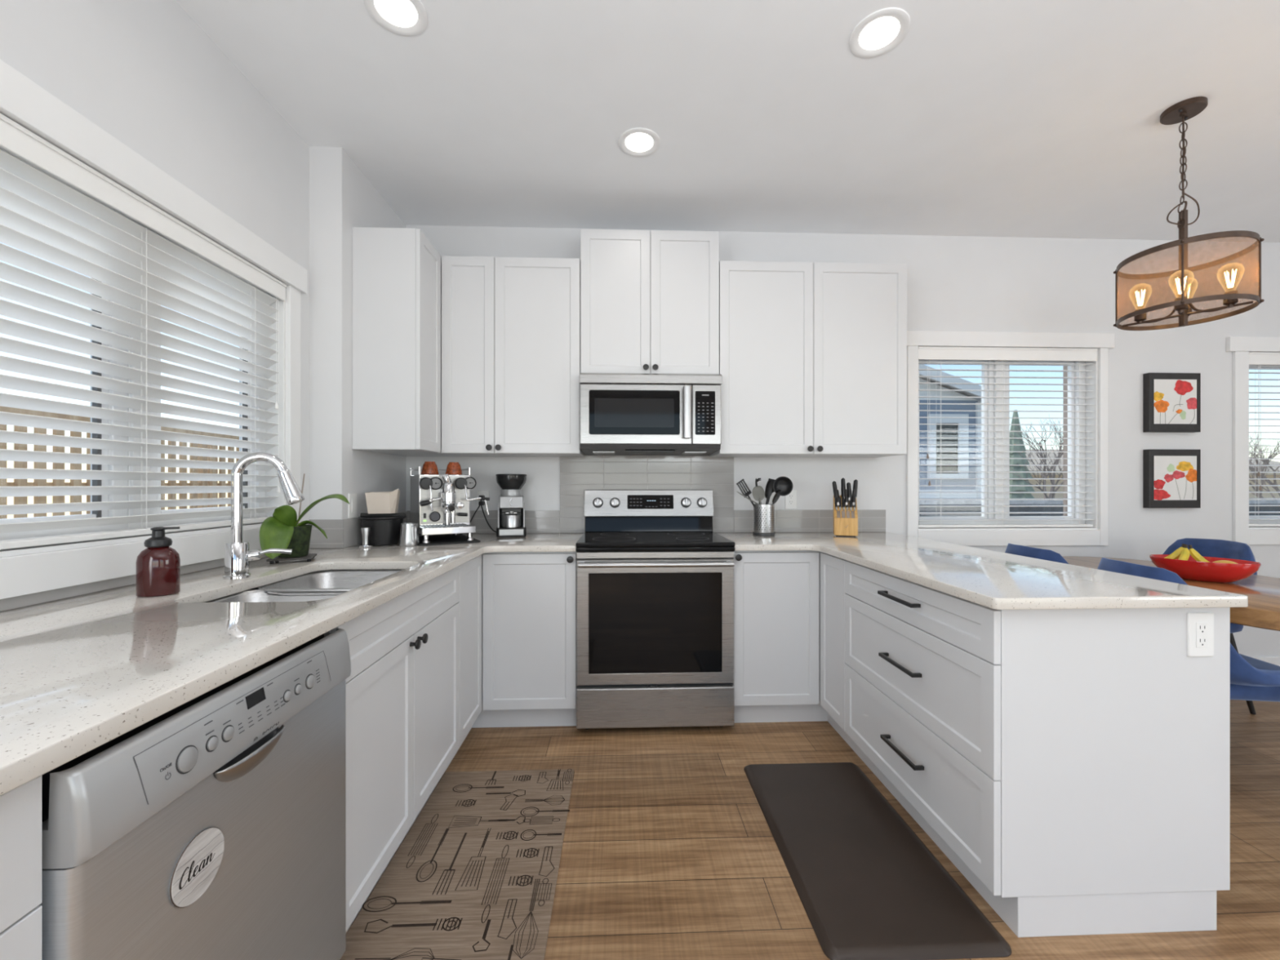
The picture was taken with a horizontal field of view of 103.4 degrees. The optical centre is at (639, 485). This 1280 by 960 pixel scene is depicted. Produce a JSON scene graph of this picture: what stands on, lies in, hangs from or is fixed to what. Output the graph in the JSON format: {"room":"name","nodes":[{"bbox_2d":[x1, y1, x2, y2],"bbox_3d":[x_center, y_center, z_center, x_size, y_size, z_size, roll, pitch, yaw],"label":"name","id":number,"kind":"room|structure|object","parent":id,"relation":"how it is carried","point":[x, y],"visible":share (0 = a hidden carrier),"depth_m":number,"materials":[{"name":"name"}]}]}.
{"room":"kitchen","nodes":[
{"label":"kitchen","id":0,"kind":"room"},
{"bbox_2d":[0,0,405,591],"bbox_3d":[-1.442,-0.179,-0.320,0.333,2.770,7.074,0,0,-2],"label":"wall","id":1,"kind":"structure","parent":0,"point":[144,73],"depth_m":1.92,"materials":[{"name":"paint"}]},
{"bbox_2d":[0,277,285,557],"bbox_3d":[-1.585,-0.344,1.582,0.177,1.024,1.163,0,0,-2],"label":"window","id":2,"kind":"structure","parent":1,"relation":"in","point":[280,419],"depth_m":1.60,"materials":[{"name":"paint"}]},
{"bbox_2d":[0,113,286,550],"bbox_3d":[-1.521,-0.350,1.585,0.079,1.004,1.135,0,0,-2],"label":"window blind","id":3,"kind":"object","parent":2,"relation":"attached to","point":[55,208],"visible":0.94,"depth_m":1.47,"materials":[{"name":"white plastic"}]},
{"bbox_2d":[0,58,306,599],"bbox_3d":[-1.482,-0.351,1.586,0.034,1.226,1.362,0,0,-2],"label":"trim","id":4,"kind":"structure","parent":1,"relation":"attached to","point":[23,101],"depth_m":1.45,"materials":[{"name":"paint"}]},
{"bbox_2d":[0,543,310,611],"bbox_3d":[-1.470,0.277,0.985,0.009,0.030,2.685,0,0,-2],"label":"trim","id":5,"kind":"structure","parent":1,"relation":"attached to","point":[9,603],"depth_m":1.34,"materials":[{"name":"grey tile"}]},
{"bbox_2d":[309,519,343,548],"bbox_3d":[-1.448,0.226,2.334,0.153,0.132,0.009,0,0,-2],"label":"trim","id":6,"kind":"structure","parent":1,"relation":"attached to","point":[333,529],"depth_m":2.33,"materials":[{"name":"grey tile"}]},
{"bbox_2d":[347,493,356,518],"bbox_3d":[-1.379,0.100,2.429,0.010,0.118,0.072,0,0,-2],"label":"light switch","id":7,"kind":"object","parent":1,"relation":"attached to","point":[352,498],"visible":1,"depth_m":2.42,"materials":[{"name":"white plastic"}]},
{"bbox_2d":[343,511,406,547],"bbox_3d":[-1.390,0.226,2.686,0.009,0.132,0.691,0,0,-2],"label":"trim","id":8,"kind":"structure","parent":1,"relation":"attached to","point":[353,536],"depth_m":2.42,"materials":[{"name":"grey tile"}]},
{"bbox_2d":[351,226,453,456],"bbox_3d":[-1.236,-0.706,2.740,0.320,1.068,0.612,0,0,-2],"label":"upper cabinet","id":9,"kind":"object","parent":1,"relation":"attached to","point":[396,272],"visible":0.91,"depth_m":2.44,"materials":[{"name":"paint"}]},
{"bbox_2d":[175,0,1279,242],"bbox_3d":[1.949,-1.625,-0.186,7.120,0.120,7.074,0,0,-2],"label":"ceiling","id":10,"kind":"structure","parent":0,"point":[1014,118],"depth_m":2.09,"materials":[{"name":"paint"}]},
{"bbox_2d":[363,0,427,35],"bbox_3d":[-0.801,-1.561,1.662,0.192,0.006,0.192,0,0,-2],"label":"recessed light","id":11,"kind":"object","parent":10,"relation":"in","point":[401,17],"visible":1,"depth_m":1.68,"materials":[{"name":"paint"}]},
{"bbox_2d":[373,0,417,26],"bbox_3d":[-0.801,-1.563,1.662,0.129,0.001,0.129,0,0,-2],"label":"diffuser","id":12,"kind":"object","parent":11,"relation":"attached to","point":[388,13],"depth_m":1.67,"materials":[{"name":"white"}]},
{"bbox_2d":[617,127,660,156],"bbox_3d":[-0.003,-1.561,2.308,0.192,0.006,0.192,0,0,-2],"label":"recessed light","id":13,"kind":"object","parent":10,"relation":"in","point":[637,141],"visible":1,"depth_m":2.30,"materials":[{"name":"paint"}]},
{"bbox_2d":[625,133,653,151],"bbox_3d":[-0.003,-1.563,2.308,0.129,0.001,0.129,0,0,-2],"label":"diffuser","id":14,"kind":"object","parent":13,"relation":"attached to","point":[634,142],"depth_m":2.31,"materials":[{"name":"white"}]},
{"bbox_2d":[848,7,910,57],"bbox_3d":[0.828,-1.561,1.751,0.192,0.006,0.192,0,0,-2],"label":"recessed light","id":15,"kind":"object","parent":10,"relation":"in","point":[880,32],"visible":1,"depth_m":1.75,"materials":[{"name":"paint"}]},
{"bbox_2d":[858,16,899,49],"bbox_3d":[0.828,-1.563,1.751,0.129,0.001,0.129,0,0,-2],"label":"diffuser","id":16,"kind":"object","parent":15,"relation":"attached to","point":[875,33],"depth_m":1.75,"materials":[{"name":"white"}]},
{"bbox_2d":[1113,96,1264,330],"bbox_3d":[2.259,-1.113,2.101,0.410,0.901,0.400,0,0,-2],"label":"pendant light","id":17,"kind":"object","parent":10,"relation":"hanging from","point":[1182,111],"visible":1,"depth_m":2.09,"materials":[{"name":"brown metal"}]},
{"bbox_2d":[1133,308,1146,324],"bbox_3d":[2.181,-0.734,2.203,0.039,0.062,0.039,0,0,-2],"label":"socket","id":18,"kind":"object","parent":17,"relation":"attached to","point":[1140,319],"depth_m":2.19,"materials":[{"name":"brown metal"}]},
{"bbox_2d":[1173,296,1187,313],"bbox_3d":[2.209,-0.734,2.063,0.039,0.062,0.039,0,0,-2],"label":"socket","id":19,"kind":"object","parent":17,"relation":"attached to","point":[1180,308],"depth_m":2.05,"materials":[{"name":"brown metal"}]},
{"bbox_2d":[1222,290,1238,307],"bbox_3d":[2.336,-0.734,1.999,0.039,0.062,0.039,0,0,-2],"label":"socket","id":20,"kind":"object","parent":17,"relation":"attached to","point":[1229,303],"depth_m":1.99,"materials":[{"name":"brown metal"}]},
{"bbox_2d":[346,699,1279,959],"bbox_3d":[1.949,1.266,-0.186,7.120,0.120,7.074,0,0,-2],"label":"floor","id":21,"kind":"structure","parent":0,"point":[670,851],"depth_m":1.66,"materials":[{"name":"brown wood"}]},
{"bbox_2d":[0,775,42,959],"bbox_3d":[-1.036,0.764,0.117,0.784,0.883,0.911,0,0,-2],"label":"base cabinet","id":22,"kind":"object","parent":21,"relation":"on","point":[20,807],"visible":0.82,"depth_m":0.56,"materials":[{"name":"paint"}]},
{"bbox_2d":[39,628,351,959],"bbox_3d":[-1.036,0.772,0.880,0.768,0.868,0.599,0,0,-2],"label":"dishwasher","id":23,"kind":"object","parent":21,"relation":"on","point":[258,757],"visible":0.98,"depth_m":0.81,"materials":[{"name":"silver metal"}]},
{"bbox_2d":[168,826,224,907],"bbox_3d":[-0.669,0.578,0.766,0.004,0.098,0.098,0,0,-2],"label":"magnet","id":24,"kind":"object","parent":23,"relation":"attached to","point":[198,864],"visible":1,"depth_m":0.76,"materials":[{"name":"white metal"}]},
{"bbox_2d":[324,565,459,933],"bbox_3d":[-1.096,0.764,1.636,0.784,0.883,0.907,0,0,-2],"label":"base cabinet","id":25,"kind":"object","parent":21,"relation":"on","point":[402,685],"visible":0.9,"depth_m":1.52,"materials":[{"name":"paint"}]},
{"bbox_2d":[340,768,574,959],"bbox_3d":[-0.520,1.202,1.519,0.549,0.006,1.216,0,0,-2],"label":"kitchen rug","id":26,"kind":"object","parent":21,"relation":"on","point":[474,877],"visible":1,"depth_m":1.55,"materials":[{"name":"fabric"}]},
{"bbox_2d":[443,551,576,773],"bbox_3d":[-0.847,0.764,2.576,1.060,0.883,0.949,0,0,-2],"label":"base cabinet","id":27,"kind":"object","parent":21,"relation":"on","point":[517,610],"visible":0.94,"depth_m":2.46,"materials":[{"name":"paint"}]},
{"bbox_2d":[0,533,583,795],"bbox_3d":[-0.877,0.306,1.363,1.221,0.030,3.392,0,0,-2],"label":"countertop","id":28,"kind":"structure","parent":27,"relation":"on","point":[79,673],"depth_m":0.95,"materials":[{"name":"stone"}]},
{"bbox_2d":[135,526,180,597],"bbox_3d":[-1.279,0.201,1.342,0.084,0.179,0.072,0,0,-2],"label":"soap dispenser","id":29,"kind":"object","parent":28,"relation":"on","point":[157,566],"visible":1,"depth_m":1.32,"materials":[{"name":"red glass"}]},
{"bbox_2d":[222,452,304,579],"bbox_3d":[-1.198,0.093,1.617,0.219,0.396,0.071,0,0,-19],"label":"kitchen faucet","id":30,"kind":"object","parent":28,"relation":"on","point":[237,555],"visible":1,"depth_m":1.58,"materials":[{"name":"silver metal"}]},
{"bbox_2d":[266,553,316,564],"bbox_3d":[-1.335,0.283,1.944,0.144,0.016,0.124,0,0,-26],"label":"tray","id":31,"kind":"object","parent":28,"relation":"on","point":[310,556],"visible":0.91,"depth_m":1.90,"materials":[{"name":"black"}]},
{"bbox_2d":[259,473,349,559],"bbox_3d":[-1.301,0.115,1.949,0.282,0.317,0.183,0,0,-42],"label":"potted orchid","id":32,"kind":"object","parent":31,"relation":"on","point":[282,530],"visible":0.98,"depth_m":1.91,"materials":[{"name":"green plant"}]},
{"bbox_2d":[205,568,404,602],"bbox_3d":[-1.005,0.417,1.591,0.406,0.191,0.683,0,0,-2],"label":"sink","id":33,"kind":"object","parent":28,"relation":"in","point":[326,584],"visible":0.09,"depth_m":1.72,"materials":[{"name":"metal"}]},
{"bbox_2d":[358,527,372,547],"bbox_3d":[-1.285,0.245,2.366,0.058,0.092,0.058,0,0,-2],"label":"coffee tamper","id":34,"kind":"object","parent":28,"relation":"on","point":[365,531],"visible":1,"depth_m":2.35,"materials":[{"name":"silver metal"}]},
{"bbox_2d":[358,513,406,546],"bbox_3d":[-1.263,0.213,2.482,0.214,0.155,0.212,0,0,-2],"label":"bin","id":35,"kind":"object","parent":28,"relation":"on","point":[385,528],"visible":0.9,"depth_m":2.42,"materials":[{"name":"black plastic"}]},
{"bbox_2d":[364,488,399,513],"bbox_3d":[-1.257,0.078,2.477,0.141,0.120,0.101,0,0,-16],"label":"coffee filters","id":36,"kind":"object","parent":35,"relation":"on","point":[379,502],"visible":1,"depth_m":2.43,"materials":[{"name":"paper"}]},
{"bbox_2d":[399,522,419,546],"bbox_3d":[-1.104,0.237,2.423,0.099,0.107,0.099,0,0,-2],"label":"milk pitcher","id":37,"kind":"object","parent":28,"relation":"on","point":[409,535],"visible":1,"depth_m":2.39,"materials":[{"name":"silver metal"}]},
{"bbox_2d":[417,533,479,546],"bbox_3d":[-1.049,0.288,2.672,0.300,0.006,0.450,0,0,-32],"label":"mat","id":38,"kind":"object","parent":28,"relation":"on","point":[437,540],"visible":0.69,"depth_m":2.62,"materials":[{"name":"black rubber"}]},
{"bbox_2d":[409,466,489,543],"bbox_3d":[-0.991,0.096,2.645,0.333,0.376,0.518,0,0,-32],"label":"espresso machine","id":39,"kind":"object","parent":38,"relation":"on","point":[440,504],"visible":0.97,"depth_m":2.56,"materials":[{"name":"silver metal"}]},
{"bbox_2d":[421,461,439,474],"bbox_3d":[-1.088,-0.088,2.618,0.086,0.066,0.086,0,0,-2],"label":"espresso cup","id":40,"kind":"object","parent":39,"relation":"on","point":[428,467],"visible":0.91,"depth_m":2.59,"materials":[{"name":"ceramic"}]},
{"bbox_2d":[418,524,475,535],"bbox_3d":[-0.969,0.226,2.545,0.256,0.035,0.100,0,0,-32],"label":"drip tray","id":41,"kind":"object","parent":39,"relation":"on","point":[424,530],"depth_m":2.51,"materials":[{"name":"silver metal"}]},
{"bbox_2d":[444,462,462,475],"bbox_3d":[-0.989,-0.088,2.686,0.086,0.066,0.086,0,0,-2],"label":"espresso cup","id":42,"kind":"object","parent":39,"relation":"on","point":[452,468],"visible":0.89,"depth_m":2.66,"materials":[{"name":"ceramic"}]},
{"bbox_2d":[495,474,526,537],"bbox_3d":[-0.746,0.114,2.932,0.176,0.354,0.222,0,0,-14],"label":"coffee grinder","id":43,"kind":"object","parent":28,"relation":"on","point":[511,506],"visible":1,"depth_m":2.87,"materials":[{"name":"silver plastic"}]},
{"bbox_2d":[502,514,519,528],"bbox_3d":[-0.732,0.205,2.874,0.096,0.071,0.096,0,0,-2],"label":"canister","id":44,"kind":"object","parent":43,"relation":"on","point":[509,521],"depth_m":2.83,"materials":[{"name":"silver metal"}]},
{"bbox_2d":[575,489,734,728],"bbox_3d":[0.065,0.617,2.721,0.770,1.178,0.666,0,0,-2],"label":"electric range","id":45,"kind":"object","parent":21,"relation":"on","point":[655,580],"visible":1,"depth_m":2.44,"materials":[{"name":"grey metal"}]},
{"bbox_2d":[629,497,669,506],"bbox_3d":[0.057,0.105,2.998,0.236,0.052,0.007,0,0,-2],"label":"print","id":46,"kind":"object","parent":45,"relation":"attached to","point":[633,502],"depth_m":3.00},
{"bbox_2d":[575,531,734,551],"bbox_3d":[0.065,0.299,2.732,0.769,0.045,0.606,0,0,-2],"label":"cooktop","id":47,"kind":"object","parent":45,"relation":"in","point":[590,541],"depth_m":2.45,"materials":[{"name":"black glass"}]},
{"bbox_2d":[733,550,859,756],"bbox_3d":[0.990,0.764,2.682,1.070,0.883,0.883,0,0,-2],"label":"base cabinet","id":48,"kind":"object","parent":21,"relation":"on","point":[789,605],"visible":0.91,"depth_m":2.51,"materials":[{"name":"paint"}]},
{"bbox_2d":[743,762,1011,959],"bbox_3d":[0.703,1.196,1.730,0.494,0.017,0.898,0,0,-2],"label":"floor mat","id":49,"kind":"object","parent":21,"relation":"on","point":[868,887],"visible":1,"depth_m":1.54,"materials":[{"name":"brown plastic"}]},
{"bbox_2d":[1004,543,1068,564],"bbox_3d":[2.241,0.759,2.589,0.600,0.897,0.590,0,0,-2],"label":"dining chair","id":50,"kind":"object","parent":21,"relation":"on","point":[1021,550],"visible":0.02,"depth_m":2.51,"materials":[{"name":"blue fabric"}]},
{"bbox_2d":[844,560,1230,937],"bbox_3d":[1.216,0.764,2.242,0.690,0.883,1.780,0,0,-2],"label":"base cabinet","id":51,"kind":"object","parent":21,"relation":"on","point":[1073,766],"visible":0.94,"depth_m":1.36,"materials":[{"name":"paint"}]},
{"bbox_2d":[715,531,1248,609],"bbox_3d":[1.020,0.306,2.219,1.096,0.030,1.830,0,0,-2],"label":"countertop","id":52,"kind":"structure","parent":51,"relation":"on","point":[993,580],"depth_m":1.62,"materials":[{"name":"stone"}]},
{"bbox_2d":[752,503,774,536],"bbox_3d":[0.719,0.201,2.936,0.126,0.180,0.126,0,0,-2],"label":"utensil holder","id":53,"kind":"object","parent":52,"relation":"on","point":[763,513],"visible":0.98,"depth_m":2.88,"materials":[{"name":"silver metal"}]},
{"bbox_2d":[736,478,754,506],"bbox_3d":[0.653,0.116,2.925,0.204,0.306,0.018,0,0,-8],"label":"turner","id":54,"kind":"object","parent":53,"relation":"in","point":[748,492],"visible":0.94,"depth_m":2.92,"materials":[{"name":"black plastic"}]},
{"bbox_2d":[752,485,764,504],"bbox_3d":[0.703,0.137,2.902,0.136,0.264,0.052,0,0,-40],"label":"spoon","id":55,"kind":"object","parent":53,"relation":"in","point":[758,494],"visible":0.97,"depth_m":2.88,"materials":[{"name":"grey plastic"}]},
{"bbox_2d":[764,480,773,504],"bbox_3d":[0.731,0.118,2.921,0.068,0.297,0.043,0,0,17],"label":"spoon","id":56,"kind":"object","parent":53,"relation":"in","point":[768,490],"visible":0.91,"depth_m":2.92,"materials":[{"name":"black plastic"}]},
{"bbox_2d":[773,476,793,499],"bbox_3d":[0.783,0.109,2.929,0.196,0.318,0.042,0,0,7],"label":"ladle","id":57,"kind":"object","parent":53,"relation":"in","point":[785,486],"visible":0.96,"depth_m":2.92,"materials":[{"name":"black plastic"}]},
{"bbox_2d":[833,495,857,536],"bbox_3d":[1.187,0.176,2.923,0.124,0.231,0.162,0,0,19],"label":"knife block","id":58,"kind":"object","parent":52,"relation":"on","point":[845,522],"visible":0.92,"depth_m":2.86,"materials":[{"name":"brown wood"}]},
{"bbox_2d":[1186,612,1213,657],"bbox_3d":[1.508,0.403,1.359,0.072,0.118,0.008,0,0,-2],"label":"wall outlet","id":59,"kind":"object","parent":51,"relation":"attached to","point":[1200,625],"visible":1,"depth_m":1.36,"materials":[{"name":"white plastic"}]},
{"bbox_2d":[1062,555,1279,631],"bbox_3d":[2.586,0.823,2.364,0.885,0.765,1.520,0,0,-2],"label":"dining table","id":60,"kind":"object","parent":21,"relation":"on","point":[1263,610],"visible":0.12,"depth_m":2.08,"materials":[{"name":"brown wood"}]},
{"bbox_2d":[1149,554,1261,582],"bbox_3d":[2.609,0.391,2.345,0.296,0.097,0.312,0,0,-2],"label":"fruit bowl","id":61,"kind":"object","parent":60,"relation":"on","point":[1191,569],"visible":0.91,"depth_m":2.27,"materials":[{"name":"red ceramic"}]},
{"bbox_2d":[1164,543,1185,559],"bbox_3d":[2.539,0.333,2.416,0.097,0.111,0.030,0,0,40],"label":"banana","id":62,"kind":"object","parent":61,"relation":"in","point":[1175,555],"visible":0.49,"depth_m":2.40,"materials":[{"name":"food"}]},
{"bbox_2d":[1177,544,1190,560],"bbox_3d":[2.530,0.335,2.358,0.097,0.111,0.030,0,0,-20],"label":"banana","id":63,"kind":"object","parent":61,"relation":"in","point":[1184,555],"visible":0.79,"depth_m":2.36,"materials":[{"name":"food"}]},
{"bbox_2d":[1188,545,1209,562],"bbox_3d":[2.602,0.337,2.337,0.030,0.111,0.097,0,0,-25],"label":"banana","id":64,"kind":"object","parent":61,"relation":"in","point":[1193,553],"visible":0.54,"depth_m":2.35,"materials":[{"name":"food"}]},
{"bbox_2d":[1097,557,1279,702],"bbox_3d":[2.251,0.759,2.034,0.616,0.897,0.591,0,0,-2],"label":"dining chair","id":65,"kind":"object","parent":21,"relation":"on","point":[1251,678],"visible":0.16,"depth_m":1.81,"materials":[{"name":"blue fabric"}]},
{"bbox_2d":[1162,537,1257,714],"bbox_3d":[3.024,0.759,2.862,0.587,0.897,0.590,0,0,-2],"label":"dining chair","id":66,"kind":"object","parent":21,"relation":"on","point":[1223,548],"visible":0.09,"depth_m":2.83,"materials":[{"name":"blue fabric"}]},
{"bbox_2d":[405,225,1279,657],"bbox_3d":[1.979,-0.179,3.265,6.787,2.770,0.180,0,0,-2],"label":"wall","id":67,"kind":"structure","parent":0,"point":[955,283],"depth_m":3.20,"materials":[{"name":"paint"}]},
{"bbox_2d":[476,490,488,510],"bbox_3d":[-0.950,0.092,3.054,0.072,0.118,0.008,0,0,-2],"label":"wall outlet","id":68,"kind":"object","parent":67,"relation":"attached to","point":[486,493],"visible":0.49,"depth_m":3.05,"materials":[{"name":"white plastic"}]},
{"bbox_2d":[439,255,583,457],"bbox_3d":[-0.717,-0.706,2.891,0.767,1.068,0.351,0,0,-2],"label":"upper cabinet","id":69,"kind":"object","parent":67,"relation":"attached to","point":[510,326],"visible":0.93,"depth_m":2.75,"materials":[{"name":"paint"}]},
{"bbox_2d":[406,453,885,533],"bbox_3d":[0.066,0.049,3.095,2.933,0.486,0.009,0,0,-2],"label":"backsplash","id":70,"kind":"structure","parent":67,"relation":"attached to","point":[577,474],"depth_m":3.09,"materials":[{"name":"grey tile"}]},
{"bbox_2d":[580,229,719,373],"bbox_3d":[0.050,-1.000,2.922,0.764,0.798,0.351,0,0,-2],"label":"upper cabinet","id":71,"kind":"object","parent":67,"relation":"attached to","point":[650,300],"visible":0.93,"depth_m":2.78,"materials":[{"name":"paint"}]},
{"bbox_2d":[579,373,722,455],"bbox_3d":[0.053,-0.389,2.879,0.763,0.422,0.435,0,0,-2],"label":"microwave","id":72,"kind":"object","parent":67,"relation":"hanging from","point":[621,414],"visible":1,"depth_m":2.70,"materials":[{"name":"grey metal"}]},
{"bbox_2d":[697,394,713,431],"bbox_3d":[0.353,-0.387,2.715,0.085,0.200,0.001,0,0,-2],"label":"print","id":73,"kind":"object","parent":72,"relation":"attached to","point":[702,394],"depth_m":2.72},
{"bbox_2d":[785,489,796,509],"bbox_3d":[0.935,0.089,3.129,0.072,0.118,0.008,0,0,-2],"label":"wall outlet","id":74,"kind":"object","parent":67,"relation":"attached to","point":[790,499],"visible":0.85,"depth_m":3.13,"materials":[{"name":"white plastic"}]},
{"bbox_2d":[709,260,906,457],"bbox_3d":[0.963,-0.706,2.958,1.059,1.068,0.351,0,0,-2],"label":"upper cabinet","id":75,"kind":"object","parent":67,"relation":"attached to","point":[813,356],"visible":0.99,"depth_m":2.81,"materials":[{"name":"paint"}]},
{"bbox_2d":[918,346,1097,530],"bbox_3d":[2.317,-0.291,3.272,1.178,1.151,0.172,0,0,-2],"label":"window","id":76,"kind":"structure","parent":67,"relation":"in","point":[1092,366],"depth_m":3.28,"materials":[{"name":"paint"}]},
{"bbox_2d":[918,346,1097,527],"bbox_3d":[2.314,-0.297,3.211,1.161,1.131,0.079,0,0,-2],"label":"window blind","id":77,"kind":"object","parent":76,"relation":"attached to","point":[927,353],"visible":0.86,"depth_m":3.20,"materials":[{"name":"white plastic"}]},
{"bbox_2d":[906,330,1115,546],"bbox_3d":[2.326,-0.288,3.177,1.349,1.342,0.024,0,0,-2],"label":"trim","id":78,"kind":"structure","parent":67,"relation":"attached to","point":[1103,342],"depth_m":3.17,"materials":[{"name":"paint"}]},
{"bbox_2d":[1142,372,1200,432],"bbox_3d":[3.379,-0.522,3.210,0.338,0.373,0.040,0,0,-2],"label":"framed picture","id":79,"kind":"object","parent":67,"relation":"attached to","point":[1171,402],"visible":1,"depth_m":3.19,"materials":[{"name":"black wood"}]},
{"bbox_2d":[1154,391,1164,400],"bbox_3d":[3.274,-0.560,3.188,0.069,0.062,0.001,0,0,-2],"label":"flower","id":80,"kind":"object","parent":79,"relation":"on","point":[1157,396],"depth_m":3.19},
{"bbox_2d":[1154,400,1168,412],"bbox_3d":[3.291,-0.498,3.189,0.103,0.081,0.001,0,0,-2],"label":"flower","id":81,"kind":"object","parent":79,"relation":"on","point":[1161,406],"depth_m":3.19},
{"bbox_2d":[1173,379,1193,395],"bbox_3d":[3.437,-0.616,3.194,0.127,0.098,0.001,0,0,-2],"label":"flower","id":82,"kind":"object","parent":79,"relation":"on","point":[1181,388],"depth_m":3.19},
{"bbox_2d":[1186,397,1196,408],"bbox_3d":[3.489,-0.516,3.196,0.070,0.074,0.001,0,0,-2],"label":"flower","id":83,"kind":"object","parent":79,"relation":"on","point":[1191,402],"depth_m":3.20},
{"bbox_2d":[1142,448,1200,507],"bbox_3d":[3.379,-0.040,3.210,0.338,0.371,0.040,0,0,-2],"label":"framed picture","id":84,"kind":"object","parent":67,"relation":"attached to","point":[1171,477],"visible":1,"depth_m":3.19,"materials":[{"name":"black wood"}]},
{"bbox_2d":[1154,479,1165,488],"bbox_3d":[3.279,-0.004,3.188,0.078,0.062,0.001,0,0,-2],"label":"flower","id":85,"kind":"object","parent":84,"relation":"on","point":[1158,484],"depth_m":3.19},
{"bbox_2d":[1154,488,1170,500],"bbox_3d":[3.296,0.061,3.189,0.112,0.069,0.001,0,0,-2],"label":"flower","id":86,"kind":"object","parent":84,"relation":"on","point":[1159,495],"depth_m":3.19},
{"bbox_2d":[1164,473,1173,482],"bbox_3d":[3.339,-0.043,3.191,0.066,0.056,0.001,0,0,-2],"label":"flower","id":87,"kind":"object","parent":84,"relation":"on","point":[1168,477],"depth_m":3.19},
{"bbox_2d":[1172,470,1185,479],"bbox_3d":[3.403,-0.064,3.193,0.088,0.056,0.001,0,0,-2],"label":"flower","id":88,"kind":"object","parent":84,"relation":"on","point":[1176,474],"depth_m":3.19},
{"bbox_2d":[1176,461,1193,471],"bbox_3d":[3.446,-0.118,3.195,0.116,0.064,0.001,0,0,-2],"label":"flower","id":89,"kind":"object","parent":84,"relation":"on","point":[1183,465],"depth_m":3.19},
{"bbox_2d":[1185,468,1196,482],"bbox_3d":[3.486,-0.061,3.196,0.075,0.090,0.001,0,0,-2],"label":"flower","id":90,"kind":"object","parent":84,"relation":"on","point":[1191,476],"depth_m":3.20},
{"bbox_2d":[1226,336,1279,544],"bbox_3d":[4.468,-0.282,3.261,1.412,1.330,0.024,0,0,-2],"label":"trim","id":91,"kind":"structure","parent":67,"relation":"attached to","point":[1240,346],"depth_m":3.23,"materials":[{"name":"paint"}]},
{"bbox_2d":[1248,351,1279,528],"bbox_3d":[4.472,-0.285,3.358,1.158,1.139,0.172,0,0,-2],"label":"window","id":92,"kind":"structure","parent":67,"relation":"in","point":[1277,521],"depth_m":3.36,"materials":[{"name":"paint"}]},
{"bbox_2d":[1248,351,1279,526],"bbox_3d":[4.468,-0.291,3.296,1.141,1.119,0.079,0,0,-2],"label":"window blind","id":93,"kind":"object","parent":92,"relation":"attached to","point":[1255,358],"visible":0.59,"depth_m":3.27,"materials":[{"name":"white plastic"}]},
{"bbox_2d":[1252,656,1279,666],"bbox_3d":[3.365,1.155,3.223,3.620,0.100,0.014,0,0,-2],"label":"baseboard","id":94,"kind":"structure","parent":67,"relation":"attached to","point":[1272,660],"depth_m":3.24,"materials":[{"name":"paint"}]},
{"label":"outside","id":95,"kind":"structure","parent":0,"visible":0},
{"bbox_3d":[6.237,2.055,32.019,75.000,0.200,56.506,0,0,-2],"label":"ground","id":96,"kind":"structure","parent":95,"visible":0},
{"bbox_2d":[919,364,981,500],"bbox_3d":[5.459,-0.820,14.783,4.480,5.550,7.690,0,0,-2],"label":"house","id":97,"kind":"structure","parent":96,"relation":"on","point":[922,380],"depth_m":11.25,"materials":[{"name":"blue"}]},
{"bbox_2d":[1009,409,1035,500],"bbox_3d":[12.226,-0.244,16.497,1.268,4.400,1.257,0,0,-2],"label":"evergreen tree","id":98,"kind":"object","parent":96,"relation":"on","point":[1013,428],"visible":0.6,"depth_m":16.23,"materials":[{"name":"green plant"}]},
{"bbox_2d":[1009,405,1062,500],"bbox_3d":[11.115,-0.124,13.513,2.677,4.168,3.394,0,0,-2],"label":"bare tree","id":99,"kind":"object","parent":96,"relation":"on","point":[1056,461],"visible":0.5,"depth_m":13.91,"materials":[{"name":"brown plant"}]},
{"bbox_2d":[1062,365,1067,515],"bbox_3d":[4.418,-0.119,5.179,0.084,4.150,0.100,0,0,-2],"label":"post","id":100,"kind":"object","parent":96,"relation":"on","point":[1064,367],"visible":0.04,"depth_m":5.20,"materials":[{"name":"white wood"}]},
{"bbox_2d":[919,499,1279,516],"bbox_3d":[8.714,1.088,7.391,14.000,1.735,0.160,0,0,-2],"label":"fence","id":101,"kind":"object","parent":96,"relation":"on","point":[1251,508],"visible":0.12,"depth_m":7.20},
{"bbox_2d":[1025,448,1279,500],"bbox_3d":[18.544,0.155,23.252,16.100,3.600,8.000,0,0,-2],"label":"bare tree","id":102,"kind":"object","parent":96,"relation":"on","point":[1269,475],"visible":0.04,"depth_m":19.97,"materials":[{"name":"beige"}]},
{"bbox_2d":[1248,427,1279,497],"bbox_3d":[16.741,0.212,13.599,2.473,3.490,1.912,0,0,-20],"label":"bare tree","id":103,"kind":"object","parent":96,"relation":"on","point":[1261,468],"visible":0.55,"depth_m":13.31,"materials":[{"name":"brown plant"}]},
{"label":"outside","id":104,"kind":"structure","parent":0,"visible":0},
{"bbox_3d":[-15.380,2.055,-13.873,28.165,0.200,33.494,0,0,-2],"label":"ground","id":105,"kind":"structure","parent":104,"visible":0},
{"bbox_2d":[0,405,239,519],"bbox_3d":[-3.364,0.741,3.069,0.170,2.430,6.000,0,0,-2],"label":"lattice fence","id":106,"kind":"object","parent":105,"relation":"on","point":[3,464],"visible":0.02,"depth_m":2.94,"materials":[{"name":"brown wood"}]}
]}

